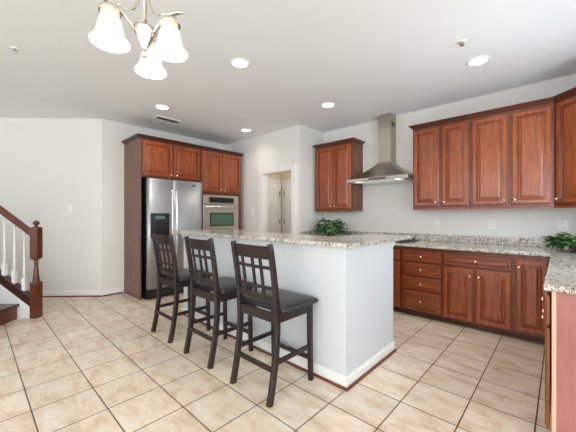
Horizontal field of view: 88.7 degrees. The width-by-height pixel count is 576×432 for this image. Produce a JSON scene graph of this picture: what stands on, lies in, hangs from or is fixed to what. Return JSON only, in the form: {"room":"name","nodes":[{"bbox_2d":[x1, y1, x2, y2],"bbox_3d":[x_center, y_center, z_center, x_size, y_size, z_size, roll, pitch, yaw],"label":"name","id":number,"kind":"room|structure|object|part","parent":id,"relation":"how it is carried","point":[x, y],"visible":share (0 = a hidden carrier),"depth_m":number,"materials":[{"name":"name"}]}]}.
{"room":"kitchen","nodes":[
{"label":"kitchen","id":0,"kind":"room"},
{"bbox_2d":[0,118,101,290],"bbox_3d":[-6.675,-0.122,4.479,7.600,2.745,0.120,0,0,-2],"label":"wall","id":1,"kind":"structure","parent":0,"point":[48,165],"depth_m":4.53,"materials":[{"name":"paint"}]},
{"bbox_2d":[67,205,71,212],"bbox_3d":[-3.361,-0.100,4.538,0.070,0.115,0.010,0,0,-2],"label":"light switch","id":2,"kind":"object","parent":1,"relation":"attached to","point":[69,207],"visible":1,"depth_m":4.54,"materials":[{"name":"white plastic"}]},
{"bbox_2d":[43,290,101,296],"bbox_3d":[-6.672,1.202,4.406,7.600,0.095,0.026,0,0,-2],"label":"baseboard","id":3,"kind":"structure","parent":1,"relation":"attached to","point":[63,293],"depth_m":4.53,"materials":[{"name":"white paint"}]},
{"bbox_2d":[102,119,225,292],"bbox_3d":[-2.100,-0.122,5.486,0.120,2.745,2.410,0,0,43],"label":"wall","id":4,"kind":"structure","parent":0,"point":[113,133],"depth_m":4.69,"materials":[{"name":"paint"}]},
{"bbox_2d":[102,287,122,295],"bbox_3d":[-2.769,1.202,4.657,0.026,0.095,0.285,0,0,43],"label":"baseboard","id":5,"kind":"structure","parent":4,"relation":"attached to","point":[107,292],"depth_m":4.66,"materials":[{"name":"white paint"}]},
{"bbox_2d":[226,125,303,233],"bbox_3d":[-0.522,-0.122,5.585,2.060,2.745,0.120,0,0,43],"label":"wall","id":6,"kind":"structure","parent":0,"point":[285,146],"depth_m":5.40,"materials":[{"name":"paint"}]},
{"bbox_2d":[268,173,280,183],"bbox_3d":[-0.603,-0.122,6.689,0.120,2.745,1.390,0,0,43],"label":"wall","id":7,"kind":"structure","parent":0,"point":[273,176],"depth_m":6.93,"materials":[{"name":"paint"}]},
{"bbox_2d":[268,182,279,232],"bbox_3d":[-0.450,0.245,6.726,0.052,2.000,0.732,0,0,43],"label":"door","id":8,"kind":"structure","parent":7,"relation":"in","point":[273,188],"depth_m":6.83,"materials":[{"name":"white paint"}]},
{"bbox_3d":[-0.337,0.080,6.834,0.013,0.630,0.252,0,0,43],"label":"panel","id":9,"kind":"part","parent":8,"relation":"part of","materials":[{"name":"white paint"}]},
{"bbox_3d":[-0.337,-0.470,6.834,0.013,0.330,0.252,0,0,43],"label":"panel","id":10,"kind":"part","parent":8,"relation":"part of","materials":[{"name":"white paint"}]},
{"bbox_2d":[268,179,280,232],"bbox_3d":[-0.466,0.200,6.733,0.018,2.090,0.890,0,0,43],"label":"trim","id":11,"kind":"structure","parent":7,"relation":"attached to","point":[269,180],"depth_m":7.00,"materials":[{"name":"white paint"}]},
{"bbox_2d":[0,292,551,431],"bbox_3d":[-2.378,1.280,3.010,14.820,0.060,9.420,0,0,43],"label":"floor","id":12,"kind":"structure","parent":0,"point":[88,364],"depth_m":2.23,"materials":[{"name":"tile"}]},
{"bbox_2d":[0,205,42,325],"bbox_3d":[-4.081,-0.066,3.097,2.110,2.633,1.047,0,0,-2],"label":"staircase","id":13,"kind":"structure","parent":12,"relation":"on","point":[16,302],"depth_m":3.58,"materials":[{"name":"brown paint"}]},
{"bbox_3d":[-4.136,-0.561,3.573,2.011,1.644,0.064,0,0,-2],"label":"handrail","id":14,"kind":"part","parent":13,"relation":"part of","materials":[{"name":"brown wood"}]},
{"bbox_3d":[-3.087,0.695,3.613,0.086,1.110,0.086,0,0,-2],"label":"newel post","id":15,"kind":"part","parent":13,"relation":"part of","materials":[{"name":"brown wood"}]},
{"bbox_2d":[121,133,201,299],"bbox_3d":[-2.081,0.026,4.900,0.700,2.448,1.044,0,0,43],"label":"refrigerator surround","id":16,"kind":"object","parent":12,"relation":"on","point":[145,156],"visible":1,"depth_m":4.57,"materials":[{"name":"brown wood"}]},
{"bbox_3d":[-2.416,0.052,4.574,0.650,2.395,0.022,0,0,43],"label":"panel","id":17,"kind":"part","parent":16,"relation":"part of","materials":[{"name":"brown wood"}]},
{"bbox_3d":[-1.997,-0.863,4.537,0.020,0.525,0.458,0,0,43],"label":"door","id":18,"kind":"part","parent":16,"relation":"part of","materials":[{"name":"brown wood"}]},
{"bbox_3d":[-2.084,-1.171,4.903,0.691,0.052,1.044,0,0,43],"label":"crown moulding","id":19,"kind":"part","parent":16,"relation":"part of","materials":[{"name":"brown wood"}]},
{"bbox_3d":[-1.669,-0.863,4.890,0.020,0.525,0.458,0,0,43],"label":"door","id":20,"kind":"part","parent":16,"relation":"part of","materials":[{"name":"brown wood"}]},
{"bbox_2d":[141,178,201,299],"bbox_3d":[-1.997,0.349,4.872,0.805,1.802,0.900,0,0,43],"label":"refrigerator","id":21,"kind":"object","parent":12,"relation":"on","point":[167,206],"visible":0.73,"depth_m":4.49,"materials":[{"name":"silver metal"}]},
{"bbox_3d":[-1.937,0.269,4.461,0.062,1.642,0.378,0,0,43],"label":"door","id":22,"kind":"part","parent":21,"relation":"part of","materials":[{"name":"metal"}]},
{"bbox_3d":[-1.790,0.135,4.548,0.062,1.089,0.024,0,0,43],"label":"handle","id":23,"kind":"part","parent":21,"relation":"part of","materials":[{"name":"metal"}]},
{"bbox_3d":[-1.741,0.135,4.601,0.062,1.089,0.024,0,0,43],"label":"handle","id":24,"kind":"part","parent":21,"relation":"part of","materials":[{"name":"metal"}]},
{"bbox_3d":[-1.629,0.269,4.793,0.062,1.642,0.516,0,0,43],"label":"door","id":25,"kind":"part","parent":21,"relation":"part of","materials":[{"name":"metal"}]},
{"bbox_2d":[151,233,211,342],"bbox_3d":[-1.147,0.721,3.197,0.510,1.068,0.498,0,0,43],"label":"bar stool","id":26,"kind":"object","parent":12,"relation":"on","point":[181,277],"visible":0.87,"depth_m":3.06,"materials":[{"name":"brown wood"}]},
{"bbox_3d":[-1.424,0.721,3.189,0.035,1.068,0.112,0,0,43],"label":"leg","id":27,"kind":"part","parent":26,"relation":"part of","materials":[{"name":"brown wood"}]},
{"bbox_3d":[-1.298,0.250,3.034,0.359,0.090,0.048,0,0,43],"label":"rail","id":28,"kind":"part","parent":26,"relation":"part of","materials":[{"name":"brown wood"}]},
{"bbox_3d":[-1.267,0.565,3.068,0.359,0.040,0.034,0,0,43],"label":"rail","id":29,"kind":"part","parent":26,"relation":"part of","materials":[{"name":"brown wood"}]},
{"bbox_3d":[-1.134,0.721,2.921,0.035,1.068,0.112,0,0,43],"label":"leg","id":30,"kind":"part","parent":26,"relation":"part of","materials":[{"name":"brown wood"}]},
{"bbox_3d":[-1.139,0.696,3.206,0.415,0.065,0.373,0,0,43],"label":"seat frame","id":31,"kind":"part","parent":26,"relation":"part of","materials":[{"name":"brown wood"}]},
{"bbox_3d":[-1.113,0.635,3.234,0.510,0.052,0.396,0,0,43],"label":"seat","id":32,"kind":"part","parent":26,"relation":"part of","materials":[{"name":"black leather"}]},
{"bbox_3d":[-1.160,0.957,3.474,0.038,0.587,0.046,0,0,43],"label":"leg","id":33,"kind":"part","parent":26,"relation":"part of","materials":[{"name":"brown wood"}]},
{"bbox_3d":[-0.870,0.957,3.205,0.038,0.587,0.046,0,0,43],"label":"leg","id":34,"kind":"part","parent":26,"relation":"part of","materials":[{"name":"brown wood"}]},
{"bbox_2d":[183,236,253,368],"bbox_3d":[-0.627,0.721,2.714,0.510,1.068,0.498,0,0,43],"label":"bar stool","id":35,"kind":"object","parent":12,"relation":"on","point":[224,288],"visible":0.94,"depth_m":2.58,"materials":[{"name":"brown wood"}]},
{"bbox_3d":[-0.903,0.721,2.706,0.035,1.068,0.112,0,0,43],"label":"leg","id":36,"kind":"part","parent":35,"relation":"part of","materials":[{"name":"brown wood"}]},
{"bbox_3d":[-0.778,0.250,2.551,0.359,0.090,0.048,0,0,43],"label":"rail","id":37,"kind":"part","parent":35,"relation":"part of","materials":[{"name":"brown wood"}]},
{"bbox_3d":[-0.746,0.565,2.585,0.359,0.040,0.034,0,0,43],"label":"rail","id":38,"kind":"part","parent":35,"relation":"part of","materials":[{"name":"brown wood"}]},
{"bbox_3d":[-0.614,0.721,2.438,0.035,1.068,0.112,0,0,43],"label":"leg","id":39,"kind":"part","parent":35,"relation":"part of","materials":[{"name":"brown wood"}]},
{"bbox_3d":[-0.618,0.696,2.723,0.415,0.065,0.373,0,0,43],"label":"seat frame","id":40,"kind":"part","parent":35,"relation":"part of","materials":[{"name":"brown wood"}]},
{"bbox_3d":[-0.592,0.635,2.752,0.510,0.052,0.396,0,0,43],"label":"seat","id":41,"kind":"part","parent":35,"relation":"part of","materials":[{"name":"black leather"}]},
{"bbox_3d":[-0.639,0.957,2.991,0.038,0.587,0.046,0,0,43],"label":"leg","id":42,"kind":"part","parent":35,"relation":"part of","materials":[{"name":"brown wood"}]},
{"bbox_3d":[-0.349,0.957,2.723,0.038,0.587,0.046,0,0,43],"label":"leg","id":43,"kind":"part","parent":35,"relation":"part of","materials":[{"name":"brown wood"}]},
{"bbox_2d":[200,146,242,228],"bbox_3d":[-1.419,0.026,5.613,0.700,2.448,0.898,0,0,43],"label":"tall cabinet","id":44,"kind":"object","parent":12,"relation":"on","point":[220,169],"visible":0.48,"depth_m":5.37,"materials":[{"name":"brown wood"}]},
{"bbox_3d":[-1.346,-0.775,5.239,0.020,0.700,0.408,0,0,43],"label":"door","id":45,"kind":"part","parent":44,"relation":"part of","materials":[{"name":"brown wood"}]},
{"bbox_2d":[202,194,237,229],"bbox_3d":[-1.395,-0.022,5.538,0.623,0.685,0.765,0,0,43],"label":"wall oven","id":46,"kind":"object","parent":44,"relation":"in","point":[218,211],"visible":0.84,"depth_m":5.33,"materials":[{"name":"grey metal"}]},
{"bbox_3d":[-1.216,-0.283,5.372,0.026,0.157,0.755,0,0,43],"label":"control panel","id":47,"kind":"part","parent":46,"relation":"part of","materials":[{"name":"metal"}]},
{"bbox_3d":[-1.187,-0.155,5.342,0.052,0.026,0.680,0,0,43],"label":"handle","id":48,"kind":"part","parent":46,"relation":"part of","materials":[{"name":"metal"}]},
{"bbox_3d":[-1.422,-1.171,5.616,0.691,0.052,0.898,0,0,43],"label":"crown moulding","id":49,"kind":"part","parent":44,"relation":"part of","materials":[{"name":"brown wood"}]},
{"bbox_3d":[-1.060,-0.775,5.547,0.020,0.700,0.408,0,0,43],"label":"door","id":50,"kind":"part","parent":44,"relation":"part of","materials":[{"name":"brown wood"}]},
{"bbox_2d":[230,240,317,407],"bbox_3d":[-0.110,0.721,2.235,0.510,1.068,0.498,0,0,43],"label":"bar stool","id":51,"kind":"object","parent":12,"relation":"on","point":[284,305],"visible":1,"depth_m":2.11,"materials":[{"name":"brown wood"}]},
{"bbox_3d":[-0.386,0.721,2.227,0.035,1.068,0.112,0,0,43],"label":"leg","id":52,"kind":"part","parent":51,"relation":"part of","materials":[{"name":"brown wood"}]},
{"bbox_3d":[-0.261,0.250,2.072,0.359,0.090,0.048,0,0,43],"label":"rail","id":53,"kind":"part","parent":51,"relation":"part of","materials":[{"name":"brown wood"}]},
{"bbox_3d":[-0.229,0.565,2.106,0.359,0.040,0.034,0,0,43],"label":"rail","id":54,"kind":"part","parent":51,"relation":"part of","materials":[{"name":"brown wood"}]},
{"bbox_3d":[-0.122,0.957,2.512,0.038,0.587,0.046,0,0,43],"label":"leg","id":55,"kind":"part","parent":51,"relation":"part of","materials":[{"name":"brown wood"}]},
{"bbox_3d":[-0.097,0.721,1.958,0.035,1.068,0.112,0,0,43],"label":"leg","id":56,"kind":"part","parent":51,"relation":"part of","materials":[{"name":"brown wood"}]},
{"bbox_3d":[-0.101,0.696,2.244,0.415,0.065,0.373,0,0,43],"label":"seat frame","id":57,"kind":"part","parent":51,"relation":"part of","materials":[{"name":"brown wood"}]},
{"bbox_3d":[-0.075,0.635,2.272,0.510,0.052,0.396,0,0,43],"label":"seat","id":58,"kind":"part","parent":51,"relation":"part of","materials":[{"name":"black leather"}]},
{"bbox_3d":[0.168,0.957,2.243,0.038,0.587,0.046,0,0,43],"label":"leg","id":59,"kind":"part","parent":51,"relation":"part of","materials":[{"name":"brown wood"}]},
{"bbox_2d":[171,229,411,391],"bbox_3d":[-0.158,0.724,3.385,2.685,1.052,1.169,0,0,43],"label":"kitchen island","id":60,"kind":"object","parent":12,"relation":"on","point":[350,277],"visible":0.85,"depth_m":2.40,"materials":[{"name":"paint"}]},
{"bbox_3d":[-0.184,0.256,3.229,2.420,0.050,0.835,0,0,43],"label":"moulding","id":61,"kind":"part","parent":60,"relation":"part of","materials":[{"name":"paint"}]},
{"bbox_3d":[-0.178,1.205,3.235,2.404,0.090,0.837,0,0,43],"label":"baseboard","id":62,"kind":"part","parent":60,"relation":"part of","materials":[{"name":"white paint"}]},
{"bbox_3d":[-0.182,1.241,3.230,2.434,0.018,0.854,0,0,43],"label":"shoe moulding","id":63,"kind":"part","parent":60,"relation":"part of","materials":[{"name":"wood"}]},
{"bbox_2d":[393,246,403,312],"bbox_3d":[1.344,0.819,4.212,0.783,0.863,0.670,0,0,43],"label":"base cabinet","id":64,"kind":"object","parent":12,"relation":"on","point":[397,250],"visible":0.08,"depth_m":3.76,"materials":[{"name":"brown wood"}]},
{"bbox_3d":[1.145,0.500,3.997,0.743,0.130,0.020,0,0,43],"label":"drawer","id":65,"kind":"part","parent":64,"relation":"part of","materials":[{"name":"brown wood"}]},
{"bbox_3d":[1.282,0.875,3.869,0.368,0.570,0.020,0,0,43],"label":"door","id":66,"kind":"part","parent":64,"relation":"part of","materials":[{"name":"brown wood"}]},
{"bbox_2d":[402,246,444,321],"bbox_3d":[1.810,0.819,3.784,0.479,0.863,0.662,0,0,43],"label":"base cabinet","id":67,"kind":"object","parent":12,"relation":"on","point":[422,268],"visible":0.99,"depth_m":3.55,"materials":[{"name":"brown wood"}]},
{"bbox_3d":[1.610,1.042,3.566,0.436,0.229,0.020,0,0,43],"label":"drawer","id":68,"kind":"part","parent":67,"relation":"part of","materials":[{"name":"brown wood"}]},
{"bbox_3d":[1.610,0.830,3.566,0.436,0.153,0.020,0,0,43],"label":"drawer","id":69,"kind":"part","parent":67,"relation":"part of","materials":[{"name":"brown wood"}]},
{"bbox_3d":[1.610,0.657,3.566,0.436,0.149,0.020,0,0,43],"label":"drawer","id":70,"kind":"part","parent":67,"relation":"part of","materials":[{"name":"brown wood"}]},
{"bbox_3d":[1.610,0.497,3.566,0.436,0.125,0.020,0,0,43],"label":"drawer","id":71,"kind":"part","parent":67,"relation":"part of","materials":[{"name":"brown wood"}]},
{"bbox_2d":[443,249,514,337],"bbox_3d":[2.224,0.819,3.396,0.652,0.863,0.670,0,0,43],"label":"base cabinet","id":72,"kind":"object","parent":12,"relation":"on","point":[478,287],"visible":0.98,"depth_m":3.15,"materials":[{"name":"brown wood"}]},
{"bbox_3d":[1.899,0.874,3.298,0.300,0.576,0.020,0,0,43],"label":"door","id":73,"kind":"part","parent":72,"relation":"part of","materials":[{"name":"brown wood"}]},
{"bbox_3d":[2.025,0.499,3.181,0.624,0.122,0.020,0,0,43],"label":"drawer","id":74,"kind":"part","parent":72,"relation":"part of","materials":[{"name":"brown wood"}]},
{"bbox_3d":[2.139,0.872,3.075,0.310,0.572,0.020,0,0,43],"label":"door","id":75,"kind":"part","parent":72,"relation":"part of","materials":[{"name":"brown wood"}]},
{"bbox_2d":[514,254,549,343],"bbox_3d":[2.570,0.819,3.075,0.288,0.863,0.670,0,0,43],"label":"base cabinet","id":76,"kind":"object","parent":12,"relation":"on","point":[530,271],"visible":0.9,"depth_m":2.88,"materials":[{"name":"brown wood"}]},
{"bbox_2d":[541,276,575,431],"bbox_3d":[2.334,0.819,2.178,0.652,0.863,2.306,0,0,43],"label":"base cabinet","id":77,"kind":"object","parent":12,"relation":"on","point":[560,308],"visible":0.7,"depth_m":1.49,"materials":[{"name":"brown wood"}]},
{"bbox_2d":[300,230,575,293],"bbox_3d":[1.208,0.322,3.207,3.706,0.128,2.330,0,0,43],"label":"countertop","id":78,"kind":"structure","parent":77,"relation":"on","point":[561,271],"depth_m":3.26,"materials":[{"name":"stone"}]},
{"bbox_2d":[313,218,352,235],"bbox_3d":[0.732,0.191,4.729,0.759,0.320,0.447,0,0,43],"label":"potted plant","id":79,"kind":"object","parent":78,"relation":"on","point":[332,228],"visible":0.99,"depth_m":4.66,"materials":[{"name":"green plant"}]},
{"bbox_2d":[395,238,417,242],"bbox_3d":[1.351,0.332,4.222,0.840,0.042,0.470,0,0,43],"label":"cooktop","id":80,"kind":"object","parent":78,"relation":"in","point":[407,240],"visible":0.12,"depth_m":3.87,"materials":[{"name":"black glass"}]},
{"bbox_3d":[1.351,0.347,4.222,0.840,0.012,0.470,0,0,43],"label":"glass","id":81,"kind":"part","parent":80,"relation":"part of","materials":[{"name":"black glass"}]},
{"bbox_2d":[539,232,575,251],"bbox_3d":[2.796,0.257,2.838,0.598,0.189,0.463,0,0,43],"label":"potted plant","id":82,"kind":"object","parent":78,"relation":"on","point":[561,242],"visible":1,"depth_m":2.85,"materials":[{"name":"green plant"}]},
{"bbox_3d":[1.529,0.495,1.729,0.020,0.150,0.505,0,0,43],"label":"drawer","id":83,"kind":"part","parent":77,"relation":"part of","materials":[{"name":"brown wood"}]},
{"bbox_3d":[1.529,0.853,1.729,0.020,0.525,0.505,0,0,43],"label":"door","id":84,"kind":"part","parent":77,"relation":"part of","materials":[{"name":"brown wood"}]},
{"bbox_3d":[1.584,0.819,1.312,0.575,0.863,0.012,0,0,43],"label":"panel","id":85,"kind":"part","parent":77,"relation":"part of","materials":[{"name":"pink paint"}]},
{"bbox_2d":[258,164,295,233],"bbox_3d":[-0.168,0.195,5.242,0.925,2.110,0.140,0,0,43],"label":"door frame","id":86,"kind":"structure","parent":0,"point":[263,174],"depth_m":5.45,"materials":[{"name":"white paint"}]},
{"bbox_2d":[281,172,290,232],"bbox_3d":[0.618,-0.122,6.424,2.030,2.745,0.120,0,0,43],"label":"wall","id":87,"kind":"structure","parent":0,"point":[284,176],"depth_m":7.04,"materials":[{"name":"paint"}]},
{"bbox_2d":[282,179,290,232],"bbox_3d":[0.200,0.200,6.716,0.890,2.090,0.018,0,0,43],"label":"trim","id":88,"kind":"structure","parent":87,"relation":"attached to","point":[287,180],"depth_m":6.99,"materials":[{"name":"white paint"}]},
{"bbox_2d":[284,183,290,233],"bbox_3d":[0.184,0.245,6.707,0.732,2.000,0.052,0,0,43],"label":"door","id":89,"kind":"structure","parent":87,"relation":"in","point":[287,192],"depth_m":6.87,"materials":[{"name":"white paint"}]},
{"bbox_3d":[0.063,0.080,6.807,0.252,0.630,0.013,0,0,43],"label":"panel","id":90,"kind":"part","parent":89,"relation":"part of","materials":[{"name":"white paint"}]},
{"bbox_3d":[0.063,-0.470,6.807,0.252,0.330,0.013,0,0,43],"label":"panel","id":91,"kind":"part","parent":89,"relation":"part of","materials":[{"name":"white paint"}]},
{"bbox_2d":[0,0,575,144],"bbox_3d":[-2.378,-1.525,3.010,14.820,0.060,9.420,0,0,43],"label":"ceiling","id":92,"kind":"structure","parent":0,"point":[370,59],"depth_m":2.84,"materials":[{"name":"paint"}]},
{"bbox_2d":[9,46,19,52],"bbox_3d":[-2.442,-1.478,2.632,0.072,0.032,0.072,0,0,43],"label":"sprinkler","id":93,"kind":"object","parent":92,"relation":"attached to","point":[14,49],"visible":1,"depth_m":2.63,"materials":[{"name":"white paint"}]},
{"bbox_2d":[88,0,187,78],"bbox_3d":[-0.588,-1.057,1.146,0.336,0.874,0.322,0,0,43],"label":"chandelier","id":94,"kind":"object","parent":92,"relation":"hanging from","point":[108,35],"visible":1,"depth_m":1.12,"materials":[{"name":"white glass"}]},
{"bbox_3d":[-0.645,-0.667,1.068,0.130,0.088,0.130,0,0,43],"label":"lamp shade","id":95,"kind":"part","parent":94,"relation":"part of","materials":[{"name":"white glass"}]},
{"bbox_3d":[-0.635,-0.741,1.080,0.019,0.076,0.162,0,0,39],"label":"arm","id":96,"kind":"part","parent":94,"relation":"part of","materials":[{"name":"beige metal"}]},
{"bbox_3d":[-0.602,-1.022,1.120,0.008,0.496,0.098,0,0,39],"label":"scroll rod","id":97,"kind":"part","parent":94,"relation":"part of","materials":[{"name":"beige metal"}]},
{"bbox_3d":[-0.566,-1.099,1.164,0.012,0.719,0.012,0,0,43],"label":"stem","id":98,"kind":"part","parent":94,"relation":"part of","materials":[{"name":"beige metal"}]},
{"bbox_3d":[-0.598,-0.667,1.286,0.130,0.088,0.130,0,0,43],"label":"lamp shade","id":99,"kind":"part","parent":94,"relation":"part of","materials":[{"name":"white glass"}]},
{"bbox_3d":[-0.511,-1.022,1.151,0.097,0.496,0.008,0,0,14],"label":"scroll rod","id":100,"kind":"part","parent":94,"relation":"part of","materials":[{"name":"beige metal"}]},
{"bbox_3d":[-0.465,-0.741,1.139,0.151,0.076,0.019,0,0,14],"label":"arm","id":101,"kind":"part","parent":94,"relation":"part of","materials":[{"name":"beige metal"}]},
{"bbox_3d":[-0.455,-0.667,1.137,0.130,0.088,0.130,0,0,43],"label":"lamp shade","id":102,"kind":"part","parent":94,"relation":"part of","materials":[{"name":"white glass"}]},
{"bbox_2d":[155,104,169,109],"bbox_3d":[-1.731,-1.490,4.060,0.194,0.010,0.194,0,0,43],"label":"recessed light","id":103,"kind":"object","parent":92,"relation":"in","point":[158,106],"visible":1,"depth_m":4.06,"materials":[{"name":"white paint"}]},
{"bbox_2d":[154,115,180,122],"bbox_3d":[-1.863,-1.487,4.565,0.120,0.016,0.360,0,0,43],"label":"ceiling vent","id":104,"kind":"object","parent":92,"relation":"in","point":[157,116],"visible":1,"depth_m":4.54,"materials":[{"name":"white metal"}]},
{"bbox_2d":[230,58,249,68],"bbox_3d":[-0.470,-1.490,2.891,0.194,0.010,0.194,0,0,43],"label":"recessed light","id":105,"kind":"object","parent":92,"relation":"in","point":[241,63],"visible":1,"depth_m":2.88,"materials":[{"name":"white paint"}]},
{"bbox_2d":[241,128,251,131],"bbox_3d":[-0.732,-1.490,5.152,0.194,0.010,0.194,0,0,43],"label":"recessed light","id":106,"kind":"object","parent":92,"relation":"in","point":[243,129],"visible":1,"depth_m":5.16,"materials":[{"name":"white paint"}]},
{"bbox_2d":[321,102,334,107],"bbox_3d":[0.543,-1.490,3.983,0.194,0.010,0.194,0,0,43],"label":"recessed light","id":107,"kind":"object","parent":92,"relation":"in","point":[327,104],"visible":1,"depth_m":3.98,"materials":[{"name":"white paint"}]},
{"bbox_2d":[457,39,466,45],"bbox_3d":[1.495,-1.478,2.532,0.072,0.032,0.072,0,0,43],"label":"sprinkler","id":108,"kind":"object","parent":92,"relation":"attached to","point":[461,42],"visible":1,"depth_m":2.52,"materials":[{"name":"white paint"}]},
{"bbox_2d":[466,56,489,66],"bbox_3d":[1.838,-1.490,2.850,0.194,0.010,0.194,0,0,43],"label":"recessed light","id":109,"kind":"object","parent":92,"relation":"in","point":[479,60],"visible":1,"depth_m":2.85,"materials":[{"name":"white paint"}]},
{"bbox_2d":[304,126,322,230],"bbox_3d":[0.414,-0.122,5.167,0.120,2.745,0.540,0,0,43],"label":"wall","id":110,"kind":"structure","parent":0,"point":[312,137],"depth_m":5.05,"materials":[{"name":"paint"}]},
{"bbox_2d":[323,74,575,238],"bbox_3d":[2.042,-0.122,4.107,3.950,2.745,0.120,0,0,43],"label":"wall","id":111,"kind":"structure","parent":0,"point":[388,207],"depth_m":4.06,"materials":[{"name":"paint"}]},
{"bbox_2d":[312,137,364,211],"bbox_3d":[0.828,-0.624,4.893,0.798,1.134,0.374,0,0,43],"label":"upper cabinet","id":112,"kind":"object","parent":111,"relation":"attached to","point":[339,161],"visible":1,"depth_m":4.74,"materials":[{"name":"brown wood"}]},
{"bbox_3d":[0.604,-0.608,4.903,0.328,1.010,0.020,0,0,43],"label":"door","id":113,"kind":"part","parent":112,"relation":"part of","materials":[{"name":"brown wood"}]},
{"bbox_3d":[0.741,-0.066,4.799,0.710,0.018,0.018,0,0,43],"label":"light rail","id":114,"kind":"part","parent":112,"relation":"part of","materials":[{"name":"brown wood"}]},
{"bbox_3d":[0.831,-1.163,4.896,0.798,0.056,0.365,0,0,43],"label":"crown moulding","id":115,"kind":"part","parent":112,"relation":"part of","materials":[{"name":"brown wood"}]},
{"bbox_3d":[0.855,-0.608,4.671,0.328,1.010,0.020,0,0,43],"label":"door","id":116,"kind":"part","parent":112,"relation":"part of","materials":[{"name":"brown wood"}]},
{"bbox_2d":[347,113,412,184],"bbox_3d":[1.383,-0.988,4.312,0.915,1.010,0.470,0,0,43],"label":"range hood","id":117,"kind":"object","parent":111,"relation":"attached to","point":[386,171],"visible":0.97,"depth_m":4.31,"materials":[{"name":"metal"}]},
{"bbox_2d":[300,230,571,248],"bbox_3d":[1.209,0.305,3.209,3.706,0.094,2.326,0,0,43],"label":"backsplash","id":118,"kind":"structure","parent":111,"relation":"attached to","point":[531,242],"depth_m":3.78,"materials":[{"name":"stone"}]},
{"bbox_2d":[434,219,438,227],"bbox_3d":[2.030,0.110,4.030,0.070,0.115,0.008,0,0,43],"label":"wall outlet","id":119,"kind":"object","parent":111,"relation":"attached to","point":[436,221],"visible":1,"depth_m":4.03,"materials":[{"name":"white plastic"}]},
{"bbox_2d":[408,114,469,209],"bbox_3d":[1.986,-0.633,3.820,0.706,1.118,0.374,0,0,43],"label":"upper cabinet","id":120,"kind":"object","parent":111,"relation":"attached to","point":[441,148],"visible":0.98,"depth_m":3.67,"materials":[{"name":"brown wood"}]},
{"bbox_3d":[1.783,-0.617,3.810,0.306,0.993,0.020,0,0,43],"label":"door","id":121,"kind":"part","parent":120,"relation":"part of","materials":[{"name":"brown wood"}]},
{"bbox_3d":[1.989,-1.163,3.823,0.706,0.056,0.365,0,0,43],"label":"crown moulding","id":122,"kind":"part","parent":120,"relation":"part of","materials":[{"name":"brown wood"}]},
{"bbox_3d":[1.915,-0.083,3.711,0.662,0.018,0.018,0,0,43],"label":"light rail","id":123,"kind":"part","parent":120,"relation":"part of","materials":[{"name":"brown wood"}]},
{"bbox_3d":[2.027,-0.617,3.583,0.288,0.993,0.020,0,0,43],"label":"door","id":124,"kind":"part","parent":120,"relation":"part of","materials":[{"name":"brown wood"}]},
{"bbox_2d":[488,220,494,228],"bbox_3d":[2.490,0.108,3.603,0.070,0.115,0.008,0,0,43],"label":"wall outlet","id":125,"kind":"object","parent":111,"relation":"attached to","point":[491,223],"visible":1,"depth_m":3.60,"materials":[{"name":"white plastic"}]},
{"bbox_2d":[470,97,554,208],"bbox_3d":[2.515,-0.633,3.329,0.734,1.118,0.374,0,0,43],"label":"upper cabinet","id":126,"kind":"object","parent":111,"relation":"attached to","point":[512,147],"visible":1,"depth_m":3.18,"materials":[{"name":"brown wood"}]},
{"bbox_3d":[2.284,-0.617,3.345,0.340,0.993,0.020,0,0,43],"label":"door","id":127,"kind":"part","parent":126,"relation":"part of","materials":[{"name":"brown wood"}]},
{"bbox_3d":[2.428,-0.083,3.235,0.734,0.018,0.018,0,0,43],"label":"light rail","id":128,"kind":"part","parent":126,"relation":"part of","materials":[{"name":"brown wood"}]},
{"bbox_3d":[2.518,-1.163,3.332,0.734,0.056,0.365,0,0,43],"label":"crown moulding","id":129,"kind":"part","parent":126,"relation":"part of","materials":[{"name":"brown wood"}]},
{"bbox_3d":[2.554,-0.617,3.095,0.328,0.993,0.020,0,0,43],"label":"door","id":130,"kind":"part","parent":126,"relation":"part of","materials":[{"name":"brown wood"}]},
{"bbox_2d":[558,220,568,230],"bbox_3d":[2.959,0.108,3.169,0.085,0.115,0.008,0,0,43],"label":"wall outlet","id":131,"kind":"object","parent":111,"relation":"attached to","point":[563,225],"visible":1,"depth_m":3.17,"materials":[{"name":"white plastic"}]},
{"bbox_2d":[552,87,575,207],"bbox_3d":[2.904,-0.633,2.772,0.626,1.118,0.662,0,0,43],"label":"upper cabinet","id":132,"kind":"object","parent":111,"relation":"attached to","point":[565,102],"visible":1,"depth_m":2.85,"materials":[{"name":"brown wood"}]},
{"bbox_3d":[2.904,-1.163,2.772,0.626,0.056,0.662,0,0,43],"label":"crown moulding","id":133,"kind":"part","parent":132,"relation":"part of","materials":[{"name":"brown wood"}]},
{"bbox_3d":[2.713,-0.083,2.770,0.017,0.018,0.424,0,0,-2],"label":"light rail","id":134,"kind":"part","parent":132,"relation":"part of","materials":[{"name":"brown wood"}]}
]}

